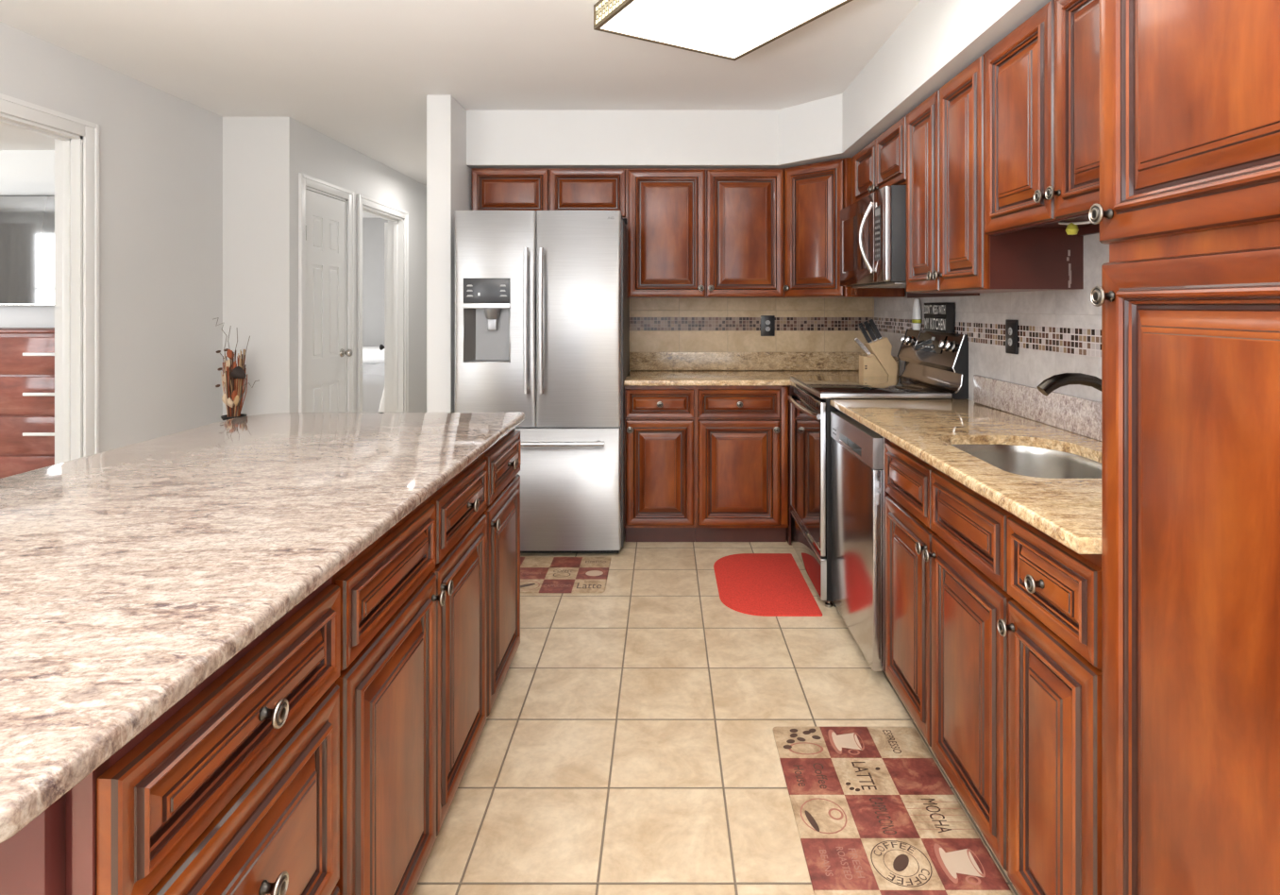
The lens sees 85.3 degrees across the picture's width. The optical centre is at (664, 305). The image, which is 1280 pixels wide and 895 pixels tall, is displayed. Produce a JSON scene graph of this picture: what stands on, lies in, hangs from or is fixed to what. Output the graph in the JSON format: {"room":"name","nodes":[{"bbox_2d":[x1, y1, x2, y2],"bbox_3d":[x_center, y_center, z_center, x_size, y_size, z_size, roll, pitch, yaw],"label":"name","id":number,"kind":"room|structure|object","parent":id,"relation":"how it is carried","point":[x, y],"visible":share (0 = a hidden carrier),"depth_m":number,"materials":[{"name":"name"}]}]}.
{"room":"kitchen","nodes":[
{"label":"kitchen","id":0,"kind":"room"},
{"bbox_2d":[0,150,54,327],"bbox_3d":[-6.050,0.095,5.360,6.300,2.571,0.120,0,0,0],"label":"wall","id":1,"kind":"structure","parent":0,"point":[22,172],"depth_m":5.30,"materials":[{"name":"paint"}]},
{"bbox_2d":[0,195,54,304],"bbox_3d":[-5.150,-0.415,5.227,1.600,0.820,0.142,0,0,0],"label":"mirror","id":2,"kind":"object","parent":1,"relation":"attached to","point":[26,222],"visible":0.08,"depth_m":5.16,"materials":[{"name":"black mirror"}]},
{"bbox_2d":[0,21,222,456],"bbox_3d":[-2.840,0.095,0.685,0.120,2.571,7.370,0,0,0],"label":"wall","id":3,"kind":"structure","parent":0,"point":[160,153],"depth_m":3.73,"materials":[{"name":"paint"}]},
{"bbox_2d":[0,93,99,464],"bbox_3d":[-2.829,0.248,2.883,0.142,2.264,1.016,0,0,0],"label":"trim","id":4,"kind":"structure","parent":3,"relation":"attached to","point":[68,146],"depth_m":3.30,"materials":[{"name":"white wood"}]},
{"bbox_2d":[222,117,300,416],"bbox_3d":[-2.630,0.095,4.435,0.540,2.571,0.130,0,0,0],"label":"wall","id":5,"kind":"structure","parent":0,"point":[261,155],"depth_m":4.37,"materials":[{"name":"paint"}]},
{"bbox_2d":[300,122,426,412],"bbox_3d":[-2.430,0.095,5.900,0.140,2.571,2.800,0,0,0],"label":"wall","id":6,"kind":"structure","parent":0,"point":[324,158],"depth_m":6.04,"materials":[{"name":"paint"}]},
{"bbox_2d":[298,172,353,412],"bbox_3d":[-2.419,0.261,4.856,0.162,2.238,0.761,0,0,0],"label":"trim","id":7,"kind":"structure","parent":6,"relation":"attached to","point":[305,181],"depth_m":4.93,"materials":[{"name":"white wood"}]},
{"bbox_2d":[305,189,352,412],"bbox_3d":[-2.348,0.301,4.849,0.107,2.142,0.597,0,0,0],"label":"door","id":8,"kind":"structure","parent":6,"relation":"in","point":[326,352],"depth_m":4.84,"materials":[{"name":"white wood"}]},
{"bbox_2d":[356,193,408,412],"bbox_3d":[-2.419,0.260,5.845,0.162,2.240,1.030,0,0,0],"label":"trim","id":9,"kind":"structure","parent":6,"relation":"attached to","point":[397,227],"depth_m":6.28,"materials":[{"name":"white wood"}]},
{"bbox_2d":[379,222,387,412],"bbox_3d":[-2.567,0.305,6.755,0.100,2.130,0.850,0,0,0],"label":"door","id":10,"kind":"structure","parent":6,"relation":"in","point":[381,346],"depth_m":6.33,"materials":[{"name":"white wood"}]},
{"bbox_2d":[362,218,387,346],"bbox_3d":[-3.730,0.095,9.435,2.740,2.571,0.130,0,0,0],"label":"wall","id":11,"kind":"structure","parent":0,"point":[373,228],"depth_m":9.37,"materials":[{"name":"grey paint"}]},
{"bbox_2d":[426,95,471,412],"bbox_3d":[-1.271,0.095,5.606,0.136,2.571,3.387,0,0,0],"label":"wall partition","id":12,"kind":"structure","parent":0,"point":[448,176],"depth_m":3.91,"materials":[{"name":"paint"}]},
{"bbox_2d":[0,0,920,218],"bbox_3d":[-3.825,-1.231,3.200,10.750,0.080,12.800,0,0,0],"label":"ceiling","id":13,"kind":"structure","parent":0,"point":[360,74],"depth_m":3.32,"materials":[{"name":"paint"}]},
{"bbox_2d":[593,0,852,60],"bbox_3d":[0.335,-1.143,2.392,0.693,0.096,1.240,0,0,-30],"label":"ceiling light","id":14,"kind":"object","parent":13,"relation":"attached to","point":[729,29],"visible":1,"depth_m":2.68,"materials":[{"name":"white plastic"}]},
{"bbox_2d":[412,533,1019,894],"bbox_3d":[-3.825,1.410,3.200,10.750,0.060,12.800,0,0,0],"label":"floor","id":15,"kind":"structure","parent":0,"point":[626,745],"depth_m":2.25,"materials":[{"name":"tile"}]},
{"bbox_2d":[0,327,54,478],"bbox_3d":[-4.670,0.772,4.995,1.650,1.214,0.520,0,0,0],"label":"dresser","id":16,"kind":"object","parent":15,"relation":"on","point":[26,354],"visible":0.44,"depth_m":4.76,"materials":[{"name":"brown wood"}]},
{"bbox_2d":[0,576,340,894],"bbox_3d":[-0.840,0.917,0.965,0.617,0.925,0.531,0,0,0],"label":"base cabinet","id":17,"kind":"object","parent":15,"relation":"on","point":[233,789],"visible":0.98,"depth_m":0.90,"materials":[{"name":"brown wood"}]},
{"bbox_2d":[220,413,246,421],"bbox_3d":[-2.585,1.019,4.170,0.176,0.722,0.176,0,0,0],"label":"floor vase","id":18,"kind":"object","parent":15,"relation":"on","point":[224,417],"visible":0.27,"depth_m":4.12,"materials":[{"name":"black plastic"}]},
{"bbox_2d":[214,317,257,417],"bbox_3d":[-2.560,0.425,4.165,0.281,0.711,0.128,0,0,0],"label":"bunch","id":19,"kind":"object","parent":18,"relation":"in","point":[234,376],"visible":0.84,"depth_m":4.14,"materials":[{"name":"brown plant"}]},
{"bbox_2d":[362,346,384,412],"bbox_3d":[-3.721,0.960,8.189,2.071,0.840,2.222,0,0,0],"label":"bed","id":20,"kind":"object","parent":15,"relation":"on","point":[373,357],"visible":0.09,"depth_m":7.21,"materials":[{"name":"white fabric"}]},
{"bbox_2d":[362,346,384,364],"bbox_3d":[-3.800,0.640,8.975,1.600,0.200,0.550,0,0,0],"label":"pillow","id":21,"kind":"object","parent":20,"relation":"on","point":[371,355],"depth_m":8.71,"materials":[{"name":"white fabric"}]},
{"bbox_2d":[332,455,487,894],"bbox_3d":[-0.840,0.917,1.730,0.617,0.925,0.995,0,0,0],"label":"base cabinet","id":22,"kind":"object","parent":15,"relation":"on","point":[412,681],"visible":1,"depth_m":1.54,"materials":[{"name":"brown wood"}]},
{"bbox_2d":[0,412,524,842],"bbox_3d":[-1.093,0.439,1.673,1.083,0.031,2.197,0,0,0],"label":"countertop","id":23,"kind":"structure","parent":22,"relation":"on","point":[130,575],"depth_m":1.21,"materials":[{"name":"stone"}]},
{"bbox_2d":[480,427,521,717],"bbox_3d":[-0.840,0.917,2.488,0.617,0.925,0.514,0,0,0],"label":"base cabinet","id":24,"kind":"object","parent":15,"relation":"on","point":[503,458],"visible":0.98,"depth_m":2.43,"materials":[{"name":"brown wood"}]},
{"bbox_2d":[454,210,629,553],"bbox_3d":[-0.691,0.428,4.146,0.925,1.902,0.827,0,0,0],"label":"refrigerator","id":25,"kind":"object","parent":15,"relation":"on","point":[542,301],"visible":0.92,"depth_m":3.80,"materials":[{"name":"grey metal"}]},
{"bbox_2d":[520,556,611,592],"bbox_3d":[-0.680,1.377,3.565,0.785,0.006,0.470,0,0,0],"label":"kitchen mat","id":26,"kind":"object","parent":15,"relation":"on","point":[537,574],"visible":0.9,"depth_m":3.55,"materials":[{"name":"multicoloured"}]},
{"bbox_2d":[624,385,695,541],"bbox_3d":[-0.022,0.917,4.266,0.408,0.925,0.645,0,0,0],"label":"base cabinet","id":27,"kind":"object","parent":15,"relation":"on","point":[660,420],"visible":1,"depth_m":3.98,"materials":[{"name":"brown wood"}]},
{"bbox_2d":[694,385,788,541],"bbox_3d":[0.448,0.917,4.266,0.530,0.925,0.645,0,0,0],"label":"base cabinet","id":28,"kind":"object","parent":15,"relation":"on","point":[742,430],"visible":1,"depth_m":3.98,"materials":[{"name":"brown wood"}]},
{"bbox_2d":[713,553,822,616],"bbox_3d":[0.484,1.376,3.466,0.444,0.008,0.768,0,0,0],"label":"mat","id":29,"kind":"object","parent":15,"relation":"on","point":[762,584],"visible":1,"depth_m":3.40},
{"bbox_2d":[786,385,791,545],"bbox_3d":[1.055,0.917,4.294,0.670,0.925,0.588,0,0,0],"label":"base cabinet","id":30,"kind":"object","parent":15,"relation":"on","point":[788,529],"visible":0.07,"depth_m":4.00,"materials":[{"name":"brown wood"}]},
{"bbox_2d":[623,352,899,385],"bbox_3d":[0.580,0.379,4.268,1.612,0.150,0.636,0,0,0],"label":"countertop","id":31,"kind":"structure","parent":30,"relation":"on","point":[646,368],"depth_m":4.56,"materials":[{"name":"stone"}]},
{"bbox_2d":[858,336,897,376],"bbox_3d":[1.239,0.301,4.019,0.196,0.242,0.096,0,0,0],"label":"knife block","id":32,"kind":"object","parent":31,"relation":"on","point":[881,362],"visible":0.77,"depth_m":3.97,"materials":[{"name":"beige wood"}]},
{"bbox_2d":[853,337,871,355],"bbox_3d":[1.155,0.242,4.017,0.112,0.118,0.016,0,0,0],"label":"knife","id":33,"kind":"object","parent":32,"relation":"in","point":[856,340],"visible":0.97,"depth_m":4.01,"materials":[{"name":"grey metal"}]},
{"bbox_2d":[858,324,872,343],"bbox_3d":[1.169,0.176,4.002,0.090,0.134,0.016,0,0,0],"label":"kitchen knife","id":34,"kind":"object","parent":32,"relation":"in","point":[862,328],"visible":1,"depth_m":4.00,"materials":[{"name":"black plastic"}]},
{"bbox_2d":[863,320,876,341],"bbox_3d":[1.196,0.160,4.002,0.091,0.144,0.016,0,0,0],"label":"kitchen knife","id":35,"kind":"object","parent":32,"relation":"in","point":[867,325],"visible":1,"depth_m":4.00,"materials":[{"name":"black plastic"}]},
{"bbox_2d":[868,319,882,339],"bbox_3d":[1.226,0.147,4.002,0.091,0.145,0.016,0,0,0],"label":"kitchen knife","id":36,"kind":"object","parent":32,"relation":"in","point":[871,322],"visible":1,"depth_m":4.00,"materials":[{"name":"black plastic"}]},
{"bbox_2d":[830,411,890,671],"bbox_3d":[1.059,0.922,2.808,0.613,0.914,0.659,0,0,0],"label":"dishwasher","id":37,"kind":"object","parent":15,"relation":"on","point":[858,495],"visible":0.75,"depth_m":2.67,"materials":[{"name":"grey metal"}]},
{"bbox_2d":[787,328,968,607],"bbox_3d":[1.028,0.755,3.538,0.723,1.250,0.761,0,0,0],"label":"range","id":38,"kind":"object","parent":15,"relation":"on","point":[935,363],"visible":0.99,"depth_m":3.34,"materials":[{"name":"silver metal"}]},
{"bbox_2d":[790,375,951,398],"bbox_3d":[1.012,0.409,3.539,0.600,0.028,0.757,0,0,0],"label":"cooktop","id":39,"kind":"object","parent":38,"relation":"in","point":[814,386],"depth_m":3.37,"materials":[{"name":"glass"}]},
{"bbox_2d":[911,298,921,330],"bbox_3d":[1.362,0.045,3.740,0.044,0.168,0.071,0,0,0],"label":"air freshener","id":40,"kind":"object","parent":38,"relation":"on","point":[917,312],"visible":1,"depth_m":3.72,"materials":[{"name":"white plastic"}]},
{"bbox_2d":[924,302,955,333],"bbox_3d":[1.361,0.056,3.440,0.041,0.146,0.290,0,0,0],"label":"box sign","id":41,"kind":"object","parent":38,"relation":"on","point":[938,316],"visible":1,"depth_m":3.37,"materials":[{"name":"black wood"}]},
{"bbox_2d":[772,726,1013,894],"bbox_3d":[0.585,1.376,1.871,0.465,0.007,0.795,0,0,0],"label":"kitchen mat","id":42,"kind":"object","parent":15,"relation":"on","point":[874,812],"visible":1,"depth_m":1.86,"materials":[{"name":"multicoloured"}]},
{"bbox_2d":[884,440,1014,871],"bbox_3d":[1.071,0.917,2.037,0.630,0.925,0.877,0,0,0],"label":"base cabinet","id":43,"kind":"object","parent":15,"relation":"on","point":[947,654],"visible":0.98,"depth_m":1.88,"materials":[{"name":"brown wood"}]},
{"bbox_2d":[829,374,1101,554],"bbox_3d":[1.070,0.379,2.206,0.632,0.150,1.888,0,0,0],"label":"countertop","id":44,"kind":"structure","parent":43,"relation":"on","point":[1069,511],"depth_m":2.25,"materials":[{"name":"stone"}]},
{"bbox_2d":[951,444,1101,478],"bbox_3d":[1.068,0.551,1.988,0.417,0.194,0.604,0,0,0],"label":"sink","id":45,"kind":"object","parent":44,"relation":"in","point":[1019,460],"visible":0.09,"depth_m":2.23,"materials":[{"name":"silver metal"}]},
{"bbox_2d":[1036,372,1101,395],"bbox_3d":[1.212,0.308,1.983,0.268,0.230,0.091,0,0,0],"label":"faucet","id":46,"kind":"object","parent":44,"relation":"on","point":[1053,382],"visible":0.34,"depth_m":1.99,"materials":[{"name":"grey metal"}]},
{"bbox_2d":[996,515,1101,894],"bbox_3d":[1.067,0.917,1.431,0.637,0.925,0.333,0,0,0],"label":"base cabinet","id":47,"kind":"object","parent":15,"relation":"on","point":[1053,627],"visible":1,"depth_m":1.40,"materials":[{"name":"brown wood"}]},
{"bbox_2d":[1088,0,1279,894],"bbox_3d":[1.072,0.266,0.949,0.630,2.229,0.621,0,0,0],"label":"pantry cabinet","id":48,"kind":"object","parent":15,"relation":"on","point":[1187,212],"visible":1,"depth_m":1.03,"materials":[{"name":"brown wood"}]},
{"bbox_2d":[466,0,1051,168],"bbox_3d":[0.098,-1.024,0.804,2.602,0.334,7.589,0,0,0],"label":"soffit","id":49,"kind":"structure","parent":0,"point":[937,40],"depth_m":4.22,"materials":[{"name":"paint"}]},
{"bbox_3d":[0.098,0.094,4.660,2.603,2.571,0.120,0,0,0],"label":"wall","id":50,"kind":"structure","parent":0,"visible":0},
{"bbox_2d":[471,168,627,223],"bbox_3d":[-0.706,-0.693,4.413,0.958,0.306,0.344,0,0,0],"label":"upper cabinet","id":51,"kind":"object","parent":50,"relation":"attached to","point":[493,189],"visible":0.88,"depth_m":4.25,"materials":[{"name":"brown wood"}]},
{"bbox_2d":[629,297,874,352],"bbox_3d":[0.577,0.157,4.594,1.623,0.533,0.012,0,0,0],"label":"wall","id":52,"kind":"structure","parent":50,"relation":"attached to","point":[640,341],"depth_m":4.59,"materials":[{"name":"beige tile"}]},
{"bbox_2d":[627,168,784,298],"bbox_3d":[0.257,-0.449,4.403,0.966,0.794,0.364,0,0,0],"label":"upper cabinet","id":53,"kind":"object","parent":52,"relation":"attached to","point":[693,232],"visible":1,"depth_m":4.25,"materials":[{"name":"brown wood"}]},
{"bbox_2d":[629,317,873,330],"bbox_3d":[0.575,0.119,4.586,1.619,0.090,0.004,0,0,0],"label":"trim","id":54,"kind":"structure","parent":52,"relation":"attached to","point":[635,323],"depth_m":4.58,"materials":[{"name":"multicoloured tile"}]},
{"bbox_2d":[760,315,774,336],"bbox_3d":[0.684,0.131,4.578,0.092,0.136,0.012,0,0,0],"label":"wall outlet","id":55,"kind":"object","parent":52,"relation":"attached to","point":[767,322],"visible":1,"depth_m":4.58,"materials":[{"name":"black"}]},
{"bbox_2d":[777,157,904,298],"bbox_3d":[1.056,-0.449,4.247,0.714,0.794,0.570,0,0,8],"label":"upper cabinet","id":56,"kind":"object","parent":52,"relation":"attached to","point":[816,194],"visible":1,"depth_m":4.08,"materials":[{"name":"brown wood"}]},
{"bbox_3d":[1.460,0.094,0.810,0.120,2.571,7.820,0,0,0],"label":"wall","id":57,"kind":"structure","parent":0,"visible":0},
{"bbox_2d":[874,233,1109,402],"bbox_3d":[1.394,0.002,2.929,0.012,0.843,3.318,0,0,0],"label":"wall","id":58,"kind":"structure","parent":57,"relation":"attached to","point":[1059,308],"depth_m":2.64,"materials":[{"name":"grey tile"}]},
{"bbox_2d":[850,115,906,295],"bbox_3d":[1.211,-0.453,3.486,0.372,0.786,0.888,0,0,0],"label":"upper cabinet","id":59,"kind":"object","parent":58,"relation":"attached to","point":[882,162],"visible":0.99,"depth_m":3.40,"materials":[{"name":"brown wood"}]},
{"bbox_2d":[840,185,906,287],"bbox_3d":[1.145,-0.314,3.446,0.467,0.434,0.805,0,0,0],"label":"microwave","id":60,"kind":"object","parent":59,"relation":"attached to","point":[873,227],"visible":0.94,"depth_m":3.21,"materials":[{"name":"grey metal"}]},
{"bbox_2d":[907,292,979,298],"bbox_3d":[1.380,-0.074,3.485,0.008,0.059,0.890,0,0,0],"label":"wall rail","id":61,"kind":"object","parent":58,"relation":"attached to","point":[909,295],"visible":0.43,"depth_m":3.51,"materials":[{"name":"brown wood"}]},
{"bbox_2d":[873,317,1101,357],"bbox_3d":[1.386,0.119,2.929,0.004,0.090,3.318,0,0,0],"label":"trim","id":62,"kind":"structure","parent":58,"relation":"attached to","point":[1076,341],"depth_m":2.61,"materials":[{"name":"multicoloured tile"}]},
{"bbox_2d":[906,53,1083,293],"bbox_3d":[1.208,-0.451,2.668,0.364,0.791,0.744,0,0,0],"label":"upper cabinet","id":63,"kind":"object","parent":58,"relation":"attached to","point":[949,250],"visible":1,"depth_m":2.45,"materials":[{"name":"brown wood"}]},
{"bbox_2d":[1005,319,1018,353],"bbox_3d":[1.378,0.122,2.755,0.012,0.136,0.092,0,0,0],"label":"wall outlet","id":64,"kind":"object","parent":58,"relation":"attached to","point":[1011,325],"visible":1,"depth_m":2.74,"materials":[{"name":"black"}]},
{"bbox_2d":[973,374,1101,440],"bbox_3d":[1.374,0.363,2.162,0.020,0.119,1.796,0,0,0],"label":"backsplash","id":65,"kind":"structure","parent":58,"relation":"attached to","point":[1079,415],"depth_m":2.50,"materials":[{"name":"grey stone"}]},
{"bbox_2d":[984,0,1099,235],"bbox_3d":[1.208,-0.539,1.845,0.364,0.614,0.900,0,0,0],"label":"upper cabinet","id":66,"kind":"object","parent":58,"relation":"attached to","point":[1042,78],"visible":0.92,"depth_m":1.93,"materials":[{"name":"brown wood"}]},
{"bbox_2d":[1058,220,1090,235],"bbox_3d":[1.206,-0.234,2.029,0.045,0.051,0.223,0,0,-3],"label":"light","id":67,"kind":"object","parent":66,"relation":"hanging from","point":[1071,228],"visible":0.9,"depth_m":2.03,"materials":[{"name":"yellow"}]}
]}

